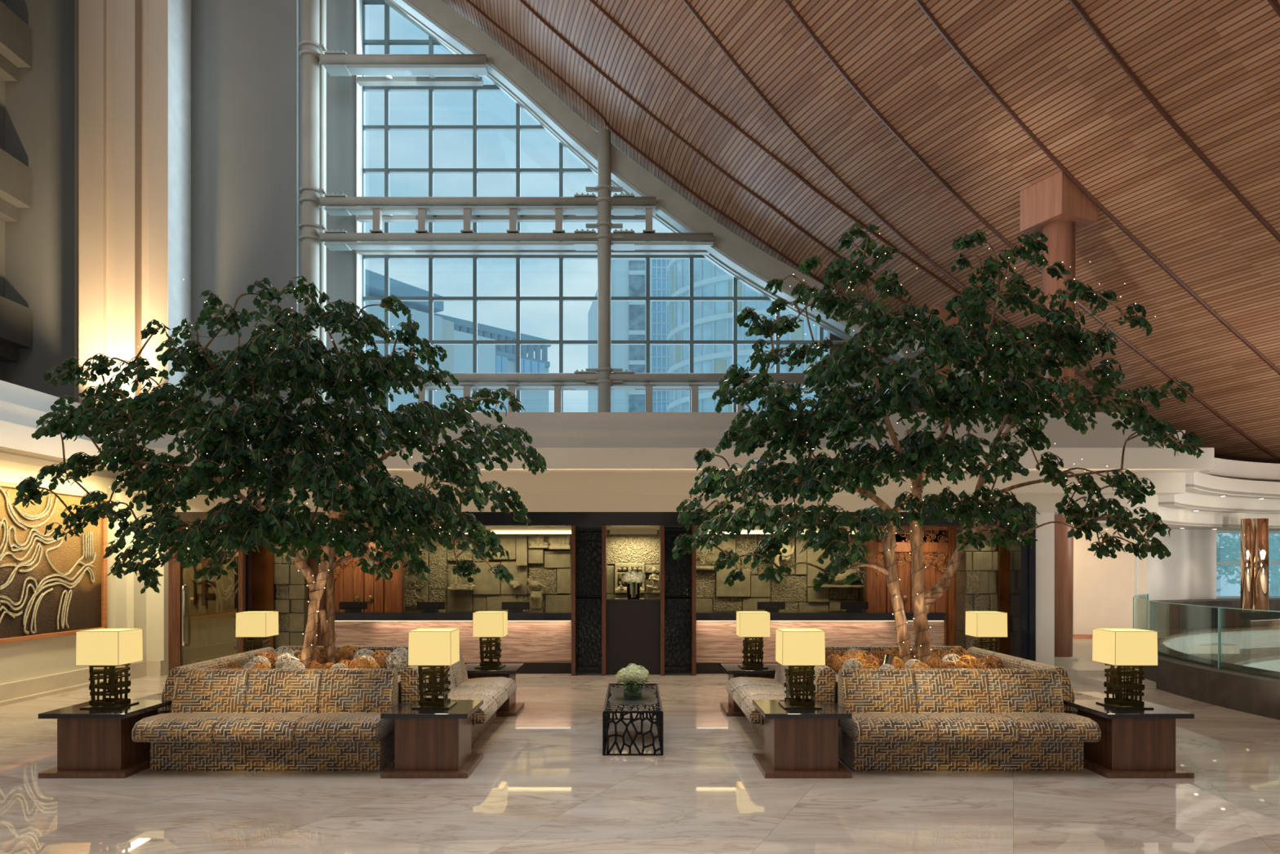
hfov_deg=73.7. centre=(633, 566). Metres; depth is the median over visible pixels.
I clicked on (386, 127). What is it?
window
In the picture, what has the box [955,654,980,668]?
ball
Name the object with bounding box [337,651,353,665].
ball
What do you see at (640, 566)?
carved relief
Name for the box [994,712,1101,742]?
seat cushion
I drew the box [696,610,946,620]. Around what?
countertop
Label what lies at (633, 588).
flower vase
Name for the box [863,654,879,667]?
ball
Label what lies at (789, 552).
carved relief
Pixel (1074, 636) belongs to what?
baseboard
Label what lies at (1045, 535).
column
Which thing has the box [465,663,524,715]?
side table
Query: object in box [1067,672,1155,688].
trim
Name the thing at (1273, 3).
trim
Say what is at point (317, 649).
ball
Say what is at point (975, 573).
stone wall
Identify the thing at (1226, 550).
window
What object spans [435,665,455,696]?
cushion
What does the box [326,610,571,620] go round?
countertop
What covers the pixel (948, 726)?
seat cushion
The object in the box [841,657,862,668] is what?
ball
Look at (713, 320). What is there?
office building
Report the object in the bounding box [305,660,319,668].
ball
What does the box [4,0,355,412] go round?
wall
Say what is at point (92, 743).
side table
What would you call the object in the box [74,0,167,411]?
column
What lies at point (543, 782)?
floor
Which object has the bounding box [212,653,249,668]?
cushion
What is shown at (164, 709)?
seat cushion
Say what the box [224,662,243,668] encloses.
ball
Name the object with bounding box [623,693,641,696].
glass vase
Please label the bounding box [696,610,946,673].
reception desk
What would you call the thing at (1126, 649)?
table lamp
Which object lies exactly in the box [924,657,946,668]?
ball
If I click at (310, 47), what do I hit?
steel column
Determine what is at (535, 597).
carved relief
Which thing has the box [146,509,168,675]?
wall
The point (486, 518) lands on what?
header beam
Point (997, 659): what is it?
ball
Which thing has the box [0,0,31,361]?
trim
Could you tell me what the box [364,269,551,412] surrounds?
office building
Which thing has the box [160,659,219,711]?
cushion
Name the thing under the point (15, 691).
baseboard
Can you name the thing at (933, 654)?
ball
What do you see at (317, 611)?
string lights
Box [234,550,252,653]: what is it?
glass panel
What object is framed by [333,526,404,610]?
door
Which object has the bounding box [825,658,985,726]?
planter
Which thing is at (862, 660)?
ball
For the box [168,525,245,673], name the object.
glazed door
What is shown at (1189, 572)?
wall
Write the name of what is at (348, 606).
computer monitor
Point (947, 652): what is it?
ball
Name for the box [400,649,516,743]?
bench sofa
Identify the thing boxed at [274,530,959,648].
wall
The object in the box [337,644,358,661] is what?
ball
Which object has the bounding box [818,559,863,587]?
carved relief
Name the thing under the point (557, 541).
carved relief
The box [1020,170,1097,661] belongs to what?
round column
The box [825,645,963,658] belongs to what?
bench sofa
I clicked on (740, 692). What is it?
seat cushion
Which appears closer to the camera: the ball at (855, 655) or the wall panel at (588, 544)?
the ball at (855, 655)
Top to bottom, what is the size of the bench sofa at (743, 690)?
0.842 m
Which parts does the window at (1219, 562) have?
pane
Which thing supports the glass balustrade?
on the trim
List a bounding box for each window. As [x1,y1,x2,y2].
[362,0,953,412]
[1216,530,1279,598]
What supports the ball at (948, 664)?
on the planter at (836, 672)
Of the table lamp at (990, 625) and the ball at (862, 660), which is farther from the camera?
the table lamp at (990, 625)
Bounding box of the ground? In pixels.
[1216,573,1270,595]
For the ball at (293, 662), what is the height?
0.220 m
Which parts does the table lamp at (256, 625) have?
shade trim, lamp shade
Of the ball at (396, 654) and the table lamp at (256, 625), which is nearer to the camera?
the ball at (396, 654)
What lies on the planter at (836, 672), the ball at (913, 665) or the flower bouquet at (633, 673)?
the ball at (913, 665)
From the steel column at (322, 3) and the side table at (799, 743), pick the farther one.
the steel column at (322, 3)
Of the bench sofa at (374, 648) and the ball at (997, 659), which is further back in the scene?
the bench sofa at (374, 648)
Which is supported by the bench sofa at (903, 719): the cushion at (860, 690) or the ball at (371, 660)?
the cushion at (860, 690)
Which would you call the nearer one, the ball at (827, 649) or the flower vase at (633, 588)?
the ball at (827, 649)
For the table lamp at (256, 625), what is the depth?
10.47 m
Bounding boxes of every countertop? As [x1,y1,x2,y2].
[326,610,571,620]
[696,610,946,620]
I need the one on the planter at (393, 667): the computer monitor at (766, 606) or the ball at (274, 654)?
the ball at (274, 654)
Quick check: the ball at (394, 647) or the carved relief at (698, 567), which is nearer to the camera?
the ball at (394, 647)
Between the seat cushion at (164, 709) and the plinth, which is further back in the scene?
the plinth
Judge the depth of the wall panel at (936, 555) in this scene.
15.49 m
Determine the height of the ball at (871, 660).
0.185 m
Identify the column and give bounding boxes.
[298,0,326,412]
[319,0,326,404]
[586,128,622,412]
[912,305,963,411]
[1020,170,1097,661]
[1035,511,1054,666]
[1240,518,1251,608]
[1251,518,1268,610]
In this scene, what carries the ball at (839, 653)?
on the planter at (836, 672)
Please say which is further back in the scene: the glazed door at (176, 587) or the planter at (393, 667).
the glazed door at (176, 587)
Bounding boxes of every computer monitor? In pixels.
[338,601,367,611]
[417,601,444,611]
[502,601,529,611]
[757,601,785,611]
[840,601,868,611]
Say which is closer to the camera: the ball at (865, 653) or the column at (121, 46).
the ball at (865, 653)
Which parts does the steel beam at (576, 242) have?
bolt plate, rail, bolt plate, bolt plate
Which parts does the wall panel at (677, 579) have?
post, backing panel, post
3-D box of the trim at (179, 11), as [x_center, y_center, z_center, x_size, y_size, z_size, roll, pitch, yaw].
[-11.404,-11.150,21.447,0.011,18.100,1.087,0,0,0]
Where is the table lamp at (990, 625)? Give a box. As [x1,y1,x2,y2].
[964,611,1008,652]
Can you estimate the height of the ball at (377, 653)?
0.242 m
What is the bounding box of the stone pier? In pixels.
[274,548,307,651]
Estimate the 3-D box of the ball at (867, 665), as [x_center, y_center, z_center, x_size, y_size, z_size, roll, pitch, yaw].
[2.324,1.056,8.464,0.182,0.184,0.181,0,0,-12]
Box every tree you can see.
[11,275,546,668]
[671,220,1204,668]
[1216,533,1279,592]
[1225,533,1279,595]
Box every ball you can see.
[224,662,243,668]
[243,662,257,668]
[247,655,271,668]
[252,650,275,668]
[252,662,271,668]
[264,651,283,668]
[271,645,294,658]
[275,652,292,668]
[275,653,296,668]
[282,659,305,668]
[293,651,301,662]
[296,653,301,661]
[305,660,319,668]
[306,662,325,669]
[315,646,326,663]
[316,648,337,668]
[321,662,337,668]
[329,662,348,668]
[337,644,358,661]
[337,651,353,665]
[338,659,353,668]
[348,657,373,668]
[353,648,374,663]
[354,654,376,668]
[361,659,380,668]
[370,649,391,668]
[373,656,386,668]
[377,649,395,666]
[385,651,407,672]
[391,647,408,669]
[825,647,835,666]
[826,653,841,670]
[833,651,848,668]
[833,656,850,672]
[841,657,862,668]
[842,649,863,664]
[847,648,863,656]
[849,657,867,668]
[857,650,873,660]
[858,663,875,668]
[862,659,879,668]
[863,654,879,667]
[867,649,884,666]
[879,663,895,668]
[881,647,899,663]
[882,656,904,668]
[903,658,924,668]
[909,661,929,669]
[910,648,915,662]
[914,649,936,664]
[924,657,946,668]
[931,647,945,666]
[937,661,958,668]
[940,651,954,667]
[942,653,963,668]
[948,646,969,659]
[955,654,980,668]
[971,657,988,668]
[976,660,997,669]
[980,655,1004,668]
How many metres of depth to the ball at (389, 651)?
9.73 m
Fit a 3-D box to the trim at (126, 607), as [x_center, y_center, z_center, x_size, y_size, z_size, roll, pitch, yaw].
[-8.175,0.300,13.775,0.250,3.000,0.650,0,0,0]
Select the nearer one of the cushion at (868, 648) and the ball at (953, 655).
the ball at (953, 655)
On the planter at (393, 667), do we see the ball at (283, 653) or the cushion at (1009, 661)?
the ball at (283, 653)
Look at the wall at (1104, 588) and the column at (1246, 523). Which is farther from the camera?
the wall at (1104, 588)
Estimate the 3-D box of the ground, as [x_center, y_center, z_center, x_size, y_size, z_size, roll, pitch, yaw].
[25.000,2.550,215.500,350.000,0.500,369.000,0,0,0]
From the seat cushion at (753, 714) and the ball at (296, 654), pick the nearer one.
the seat cushion at (753, 714)
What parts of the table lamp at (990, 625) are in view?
shade trim, lamp shade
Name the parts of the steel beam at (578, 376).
post, post, post, post, bolt plate, rail, bolt plate, post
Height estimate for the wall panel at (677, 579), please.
2.475 m
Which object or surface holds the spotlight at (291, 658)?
on the planter at (393, 667)
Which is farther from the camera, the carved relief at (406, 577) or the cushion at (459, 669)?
the carved relief at (406, 577)
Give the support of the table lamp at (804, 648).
on the side table at (799, 743)
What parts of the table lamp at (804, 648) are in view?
stem, foot plate, shade trim, lamp shade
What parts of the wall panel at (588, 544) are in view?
post, backing panel, post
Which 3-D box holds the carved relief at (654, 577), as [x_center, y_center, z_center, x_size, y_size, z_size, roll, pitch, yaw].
[0.398,0.268,16.787,0.341,0.540,0.145,0,0,-15]
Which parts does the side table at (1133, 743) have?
plate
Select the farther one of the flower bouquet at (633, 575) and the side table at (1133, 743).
the flower bouquet at (633, 575)
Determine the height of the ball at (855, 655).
0.241 m
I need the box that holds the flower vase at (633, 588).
[626,582,639,598]
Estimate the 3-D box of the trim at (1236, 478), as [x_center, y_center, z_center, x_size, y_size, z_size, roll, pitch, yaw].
[14.582,-1.500,18.989,10.762,1.200,2.083,0,0,-15]
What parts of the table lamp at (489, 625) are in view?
shade trim, lamp shade, foot plate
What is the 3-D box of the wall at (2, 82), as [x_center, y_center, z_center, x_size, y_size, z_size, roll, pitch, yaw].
[-16.400,-11.150,12.000,0.400,18.100,20.000,0,0,0]
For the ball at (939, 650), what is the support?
on the planter at (836, 672)
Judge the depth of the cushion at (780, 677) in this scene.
9.80 m
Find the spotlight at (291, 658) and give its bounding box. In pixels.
[288,657,299,666]
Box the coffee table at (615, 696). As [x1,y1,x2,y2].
[602,683,662,755]
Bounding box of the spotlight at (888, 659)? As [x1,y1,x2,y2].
[883,653,894,668]
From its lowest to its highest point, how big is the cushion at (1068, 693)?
0.422 m
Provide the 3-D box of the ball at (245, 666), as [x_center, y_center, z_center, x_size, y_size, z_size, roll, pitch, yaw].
[-3.855,1.057,8.617,0.180,0.180,0.180,0,0,-22]
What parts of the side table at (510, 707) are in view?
plate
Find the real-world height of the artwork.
2.100 m
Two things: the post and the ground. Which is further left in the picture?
the post
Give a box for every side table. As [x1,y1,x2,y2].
[38,699,172,777]
[380,699,483,777]
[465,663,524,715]
[720,663,777,715]
[752,699,852,777]
[1062,699,1194,777]
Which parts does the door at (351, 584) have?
door, knob, knob, door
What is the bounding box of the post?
[1010,511,1035,661]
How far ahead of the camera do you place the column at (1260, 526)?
17.77 m
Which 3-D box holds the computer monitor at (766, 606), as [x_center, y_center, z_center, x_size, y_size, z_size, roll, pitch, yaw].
[2.379,0.690,14.740,0.480,0.160,0.140,0,0,0]
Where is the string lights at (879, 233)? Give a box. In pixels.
[775,233,1155,664]
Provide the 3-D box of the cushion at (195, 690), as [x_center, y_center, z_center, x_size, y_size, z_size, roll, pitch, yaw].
[-3.912,1.169,7.946,0.672,0.422,0.247,0,0,0]
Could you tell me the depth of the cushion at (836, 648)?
10.22 m
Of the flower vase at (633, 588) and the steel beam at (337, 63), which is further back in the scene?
the steel beam at (337, 63)
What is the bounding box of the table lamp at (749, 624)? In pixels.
[736,611,770,668]
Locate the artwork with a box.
[0,481,107,643]
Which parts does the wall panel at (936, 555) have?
brass plate, door, knob, door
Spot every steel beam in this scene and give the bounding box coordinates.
[319,50,488,85]
[319,192,656,232]
[320,229,713,254]
[355,369,890,412]
[392,0,1013,404]
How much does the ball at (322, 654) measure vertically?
0.234 m
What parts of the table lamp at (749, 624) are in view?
foot plate, lamp shade, shade trim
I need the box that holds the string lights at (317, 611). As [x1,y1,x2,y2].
[82,279,442,663]
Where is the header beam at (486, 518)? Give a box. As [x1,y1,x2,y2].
[173,511,1019,526]
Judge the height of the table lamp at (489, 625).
0.684 m
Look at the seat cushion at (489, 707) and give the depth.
8.41 m
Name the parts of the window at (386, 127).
sloping window rail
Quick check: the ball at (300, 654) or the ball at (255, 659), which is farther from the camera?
the ball at (300, 654)
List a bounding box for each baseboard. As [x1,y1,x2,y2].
[0,666,108,706]
[107,660,164,680]
[1072,634,1092,638]
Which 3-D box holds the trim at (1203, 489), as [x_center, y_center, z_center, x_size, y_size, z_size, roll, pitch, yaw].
[14.425,-1.555,19.598,13.027,1.390,4.825,0,0,-14]
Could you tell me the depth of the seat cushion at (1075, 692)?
8.83 m
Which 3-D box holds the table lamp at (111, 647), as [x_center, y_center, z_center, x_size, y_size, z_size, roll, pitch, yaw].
[-4.695,0.910,7.655,0.378,0.684,0.378,0,0,0]
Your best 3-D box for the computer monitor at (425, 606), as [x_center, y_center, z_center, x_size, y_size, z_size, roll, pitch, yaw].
[-3.499,0.690,14.740,0.480,0.160,0.140,0,0,0]
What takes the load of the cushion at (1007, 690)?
on the bench sofa at (903, 719)
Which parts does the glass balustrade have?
glass panel, glass panel, glass panel, glass panel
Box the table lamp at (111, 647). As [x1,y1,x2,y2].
[75,627,142,708]
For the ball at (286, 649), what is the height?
0.249 m
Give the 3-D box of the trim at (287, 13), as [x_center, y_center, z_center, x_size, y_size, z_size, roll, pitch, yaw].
[-8.760,-11.150,21.800,0.827,18.100,0.400,0,0,0]
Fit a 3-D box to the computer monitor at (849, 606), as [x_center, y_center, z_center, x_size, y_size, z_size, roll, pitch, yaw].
[3.815,0.690,14.740,0.480,0.160,0.140,0,0,0]
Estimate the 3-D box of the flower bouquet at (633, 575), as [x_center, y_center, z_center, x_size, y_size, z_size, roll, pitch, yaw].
[0.001,0.203,14.450,0.415,0.289,0.412,0,0,0]
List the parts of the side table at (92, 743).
plate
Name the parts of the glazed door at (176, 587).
glass, pull handle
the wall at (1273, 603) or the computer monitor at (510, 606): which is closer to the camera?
the computer monitor at (510, 606)
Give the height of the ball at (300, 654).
0.204 m
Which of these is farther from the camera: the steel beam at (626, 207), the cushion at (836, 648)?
the steel beam at (626, 207)
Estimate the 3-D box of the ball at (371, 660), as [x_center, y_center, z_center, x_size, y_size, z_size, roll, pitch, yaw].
[-2.688,1.049,8.704,0.193,0.198,0.192,0,0,42]
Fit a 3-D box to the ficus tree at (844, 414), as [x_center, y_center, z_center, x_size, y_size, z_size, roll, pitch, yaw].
[3.318,-1.311,9.241,5.820,4.943,2.998,0,0,-7]
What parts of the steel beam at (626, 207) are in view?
bolt plate, post, post, post, rail, post, bolt plate, bolt plate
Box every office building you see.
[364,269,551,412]
[587,259,651,412]
[651,259,668,412]
[666,259,827,412]
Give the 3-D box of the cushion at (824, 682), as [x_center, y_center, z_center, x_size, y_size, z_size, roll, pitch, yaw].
[1.798,1.169,8.435,0.247,0.422,0.695,0,0,0]
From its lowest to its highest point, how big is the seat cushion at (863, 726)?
0.195 m
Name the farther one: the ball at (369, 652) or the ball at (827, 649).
the ball at (827, 649)
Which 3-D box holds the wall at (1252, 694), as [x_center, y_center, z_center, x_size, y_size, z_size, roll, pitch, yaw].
[14.410,1.580,10.800,13.740,0.440,18.320,0,0,0]
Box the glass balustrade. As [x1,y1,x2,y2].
[1133,593,1279,679]
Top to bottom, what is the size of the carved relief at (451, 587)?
0.450 m
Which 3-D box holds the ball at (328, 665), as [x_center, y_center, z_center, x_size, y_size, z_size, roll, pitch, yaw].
[-3.064,1.055,8.581,0.173,0.179,0.180,0,0,17]
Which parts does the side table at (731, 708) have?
plate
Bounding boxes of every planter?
[250,658,402,703]
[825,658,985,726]
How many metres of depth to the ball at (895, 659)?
8.70 m
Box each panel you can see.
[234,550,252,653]
[252,537,274,649]
[304,542,326,645]
[571,525,607,675]
[659,525,696,675]
[998,527,1010,655]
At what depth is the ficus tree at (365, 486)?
8.31 m
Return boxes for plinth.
[1054,638,1137,675]
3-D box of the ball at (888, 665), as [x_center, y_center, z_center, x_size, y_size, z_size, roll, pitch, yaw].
[2.503,1.052,8.408,0.185,0.188,0.184,0,0,14]
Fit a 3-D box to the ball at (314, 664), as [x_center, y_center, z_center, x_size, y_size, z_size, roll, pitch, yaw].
[-3.129,1.048,8.415,0.195,0.194,0.189,0,0,-40]
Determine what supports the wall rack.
attached to the lattice screen at (224, 588)
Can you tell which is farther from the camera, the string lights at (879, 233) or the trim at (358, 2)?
the trim at (358, 2)
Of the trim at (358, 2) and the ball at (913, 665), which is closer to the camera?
the ball at (913, 665)
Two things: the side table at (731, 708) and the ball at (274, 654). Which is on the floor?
the side table at (731, 708)
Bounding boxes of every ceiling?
[352,526,945,531]
[440,0,1279,463]
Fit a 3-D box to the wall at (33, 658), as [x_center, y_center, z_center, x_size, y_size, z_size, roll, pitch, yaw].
[-8.500,0.200,4.100,0.400,3.200,20.200,0,0,0]
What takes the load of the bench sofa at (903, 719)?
on the floor
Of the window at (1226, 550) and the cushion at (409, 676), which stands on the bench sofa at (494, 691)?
the cushion at (409, 676)
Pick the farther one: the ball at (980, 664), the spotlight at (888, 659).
the spotlight at (888, 659)
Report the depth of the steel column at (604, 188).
20.76 m
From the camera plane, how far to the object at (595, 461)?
13.70 m
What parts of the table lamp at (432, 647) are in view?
shade trim, lamp shade, foot plate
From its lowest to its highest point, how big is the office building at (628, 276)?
66.144 m
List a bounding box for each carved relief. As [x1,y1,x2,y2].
[404,534,426,608]
[447,572,475,590]
[509,575,546,608]
[524,533,550,547]
[547,533,570,549]
[614,563,644,593]
[644,566,659,593]
[696,545,715,569]
[760,533,795,573]
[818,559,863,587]
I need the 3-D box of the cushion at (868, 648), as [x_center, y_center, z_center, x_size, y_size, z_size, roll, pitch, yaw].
[2.942,1.169,10.324,0.672,0.422,0.247,0,0,0]
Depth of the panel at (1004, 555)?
14.75 m
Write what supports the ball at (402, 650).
on the planter at (393, 667)
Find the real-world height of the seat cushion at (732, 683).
0.195 m
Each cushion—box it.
[131,712,240,742]
[134,694,171,714]
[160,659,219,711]
[171,668,251,713]
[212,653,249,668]
[213,712,317,742]
[241,646,275,662]
[244,668,324,713]
[295,712,395,742]
[318,668,397,713]
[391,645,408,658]
[400,665,441,702]
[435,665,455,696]
[440,694,497,724]
[441,684,507,709]
[450,649,467,687]
[457,676,516,699]
[725,676,783,699]
[733,684,795,709]
[741,694,795,724]
[774,662,788,687]
[798,665,835,702]
[825,645,850,657]
[838,668,916,713]
[840,712,937,742]
[849,645,898,658]
[910,645,963,657]
[911,668,990,713]
[917,712,1018,742]
[966,646,999,662]
[984,668,1063,713]
[991,653,1026,668]
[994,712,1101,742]
[1019,659,1075,711]
[1073,690,1091,696]
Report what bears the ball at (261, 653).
on the planter at (393, 667)
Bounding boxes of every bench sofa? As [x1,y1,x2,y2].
[131,668,397,771]
[134,646,275,714]
[278,645,408,658]
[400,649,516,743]
[725,662,835,740]
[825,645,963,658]
[838,668,1101,771]
[966,646,1103,714]
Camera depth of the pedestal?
14.20 m
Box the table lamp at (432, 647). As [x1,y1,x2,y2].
[408,627,459,708]
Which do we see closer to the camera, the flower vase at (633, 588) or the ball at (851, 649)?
the ball at (851, 649)
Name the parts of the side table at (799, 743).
plate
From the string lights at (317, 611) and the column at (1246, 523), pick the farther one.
the column at (1246, 523)
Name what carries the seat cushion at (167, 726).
on the bench sofa at (220, 719)
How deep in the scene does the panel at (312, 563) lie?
15.10 m
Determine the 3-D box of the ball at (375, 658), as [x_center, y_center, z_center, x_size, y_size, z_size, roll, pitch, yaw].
[-2.741,1.053,9.121,0.183,0.181,0.177,0,0,18]
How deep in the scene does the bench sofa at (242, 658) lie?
8.60 m
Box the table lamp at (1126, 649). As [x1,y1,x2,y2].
[1092,627,1158,708]
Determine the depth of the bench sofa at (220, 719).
7.49 m
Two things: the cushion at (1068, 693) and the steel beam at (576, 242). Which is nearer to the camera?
the cushion at (1068, 693)
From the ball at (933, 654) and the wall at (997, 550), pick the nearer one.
the ball at (933, 654)
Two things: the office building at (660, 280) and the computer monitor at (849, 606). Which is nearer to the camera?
the computer monitor at (849, 606)
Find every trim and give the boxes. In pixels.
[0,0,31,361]
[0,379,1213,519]
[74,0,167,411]
[106,489,146,660]
[167,0,191,405]
[274,0,302,412]
[355,0,362,412]
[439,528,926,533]
[465,0,1279,461]
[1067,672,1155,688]
[1073,457,1279,530]
[1235,478,1279,481]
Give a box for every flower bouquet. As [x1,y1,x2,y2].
[615,662,649,693]
[621,569,645,583]
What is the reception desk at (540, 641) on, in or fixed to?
on the floor
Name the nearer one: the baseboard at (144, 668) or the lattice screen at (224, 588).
the baseboard at (144, 668)
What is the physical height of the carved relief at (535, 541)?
0.306 m
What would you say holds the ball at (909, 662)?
on the planter at (836, 672)
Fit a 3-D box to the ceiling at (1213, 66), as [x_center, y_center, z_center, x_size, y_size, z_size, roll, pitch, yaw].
[13.010,-9.300,6.775,46.660,19.000,29.550,0,0,0]
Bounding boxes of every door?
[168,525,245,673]
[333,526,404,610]
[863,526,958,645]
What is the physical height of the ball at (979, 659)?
0.191 m
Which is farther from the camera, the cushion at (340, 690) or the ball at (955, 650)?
the ball at (955, 650)
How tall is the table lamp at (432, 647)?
0.684 m
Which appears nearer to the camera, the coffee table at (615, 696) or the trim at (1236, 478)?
the coffee table at (615, 696)
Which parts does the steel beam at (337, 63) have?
bolt plate, rail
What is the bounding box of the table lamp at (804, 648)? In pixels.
[775,627,825,708]
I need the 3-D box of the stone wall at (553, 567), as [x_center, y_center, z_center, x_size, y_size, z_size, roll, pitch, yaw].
[0.250,0.288,16.974,9.900,2.024,0.453,0,0,0]
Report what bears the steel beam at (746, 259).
attached to the steel column at (604, 188)
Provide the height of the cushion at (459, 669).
0.422 m
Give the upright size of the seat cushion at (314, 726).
0.195 m
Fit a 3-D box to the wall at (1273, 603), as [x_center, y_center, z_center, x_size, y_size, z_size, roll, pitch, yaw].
[17.010,1.290,19.868,11.539,1.020,3.064,0,0,0]
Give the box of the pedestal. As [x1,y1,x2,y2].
[605,597,660,674]
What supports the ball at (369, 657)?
on the planter at (393, 667)
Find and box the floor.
[0,659,1279,853]
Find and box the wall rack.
[193,557,215,605]
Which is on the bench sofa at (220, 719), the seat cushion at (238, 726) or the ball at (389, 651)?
the seat cushion at (238, 726)
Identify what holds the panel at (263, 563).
on the floor
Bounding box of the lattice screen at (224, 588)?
[183,555,234,659]
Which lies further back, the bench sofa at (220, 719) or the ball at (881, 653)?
the ball at (881, 653)
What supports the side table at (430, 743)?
on the floor
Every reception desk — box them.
[326,610,571,673]
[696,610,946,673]
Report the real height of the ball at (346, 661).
0.185 m
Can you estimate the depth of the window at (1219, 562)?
20.76 m
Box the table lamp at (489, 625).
[472,611,507,668]
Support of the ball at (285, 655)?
on the planter at (393, 667)
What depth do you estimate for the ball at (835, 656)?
9.37 m
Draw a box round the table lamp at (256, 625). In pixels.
[235,611,279,652]
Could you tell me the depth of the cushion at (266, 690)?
7.87 m
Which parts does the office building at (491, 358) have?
parapet post, parapet post, parapet post, parapet post, parapet post, parapet post, parapet post, parapet post, parapet post, parapet rail, parapet post, parapet post, parapet post, parapet post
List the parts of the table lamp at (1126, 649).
stem, foot plate, lamp shade, shade trim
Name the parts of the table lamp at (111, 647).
shade trim, lamp shade, foot plate, stem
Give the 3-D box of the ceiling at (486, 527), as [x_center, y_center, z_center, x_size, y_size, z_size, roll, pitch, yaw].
[-1.870,-0.760,15.975,16.860,0.080,3.050,0,0,0]
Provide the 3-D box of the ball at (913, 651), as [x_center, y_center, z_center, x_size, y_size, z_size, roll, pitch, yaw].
[3.247,1.047,9.802,0.193,0.196,0.193,0,0,16]
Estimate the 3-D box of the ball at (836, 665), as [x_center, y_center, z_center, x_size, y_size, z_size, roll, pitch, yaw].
[2.225,1.050,9.083,0.190,0.188,0.183,0,0,-19]
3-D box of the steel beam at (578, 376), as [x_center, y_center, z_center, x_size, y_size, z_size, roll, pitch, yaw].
[-0.575,-4.165,21.310,14.148,1.260,1.080,0,0,0]
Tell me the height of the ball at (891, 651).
0.224 m
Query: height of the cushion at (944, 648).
0.422 m
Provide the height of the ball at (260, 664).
0.191 m
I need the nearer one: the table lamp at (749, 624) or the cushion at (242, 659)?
the cushion at (242, 659)
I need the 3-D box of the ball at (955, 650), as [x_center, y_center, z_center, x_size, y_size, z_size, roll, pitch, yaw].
[3.669,1.026,9.639,0.238,0.242,0.238,0,0,-21]
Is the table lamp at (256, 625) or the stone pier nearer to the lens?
the table lamp at (256, 625)
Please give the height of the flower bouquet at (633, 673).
0.330 m
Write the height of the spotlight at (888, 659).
0.206 m
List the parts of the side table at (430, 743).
plate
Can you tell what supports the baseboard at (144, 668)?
attached to the wall at (33, 658)
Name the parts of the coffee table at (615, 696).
panel, panel, panel, panel, panel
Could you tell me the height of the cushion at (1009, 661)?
0.422 m
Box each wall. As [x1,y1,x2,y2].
[0,0,4,381]
[0,459,115,684]
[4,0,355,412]
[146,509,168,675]
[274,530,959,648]
[404,529,883,610]
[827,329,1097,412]
[955,526,998,654]
[970,526,1005,650]
[1072,517,1146,634]
[1133,528,1216,599]
[1134,654,1279,719]
[1151,598,1279,610]
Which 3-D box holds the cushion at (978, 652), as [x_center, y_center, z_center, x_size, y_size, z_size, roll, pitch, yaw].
[4.087,1.169,9.835,0.247,0.422,0.695,0,0,0]
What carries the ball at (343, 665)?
on the planter at (393, 667)
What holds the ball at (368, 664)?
on the planter at (393, 667)
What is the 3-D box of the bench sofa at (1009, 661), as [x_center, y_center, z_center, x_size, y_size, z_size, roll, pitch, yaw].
[4.373,1.379,9.135,0.820,0.842,2.152,0,0,0]
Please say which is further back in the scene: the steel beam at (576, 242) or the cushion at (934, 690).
the steel beam at (576, 242)
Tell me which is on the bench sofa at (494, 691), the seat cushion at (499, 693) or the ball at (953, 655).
the seat cushion at (499, 693)

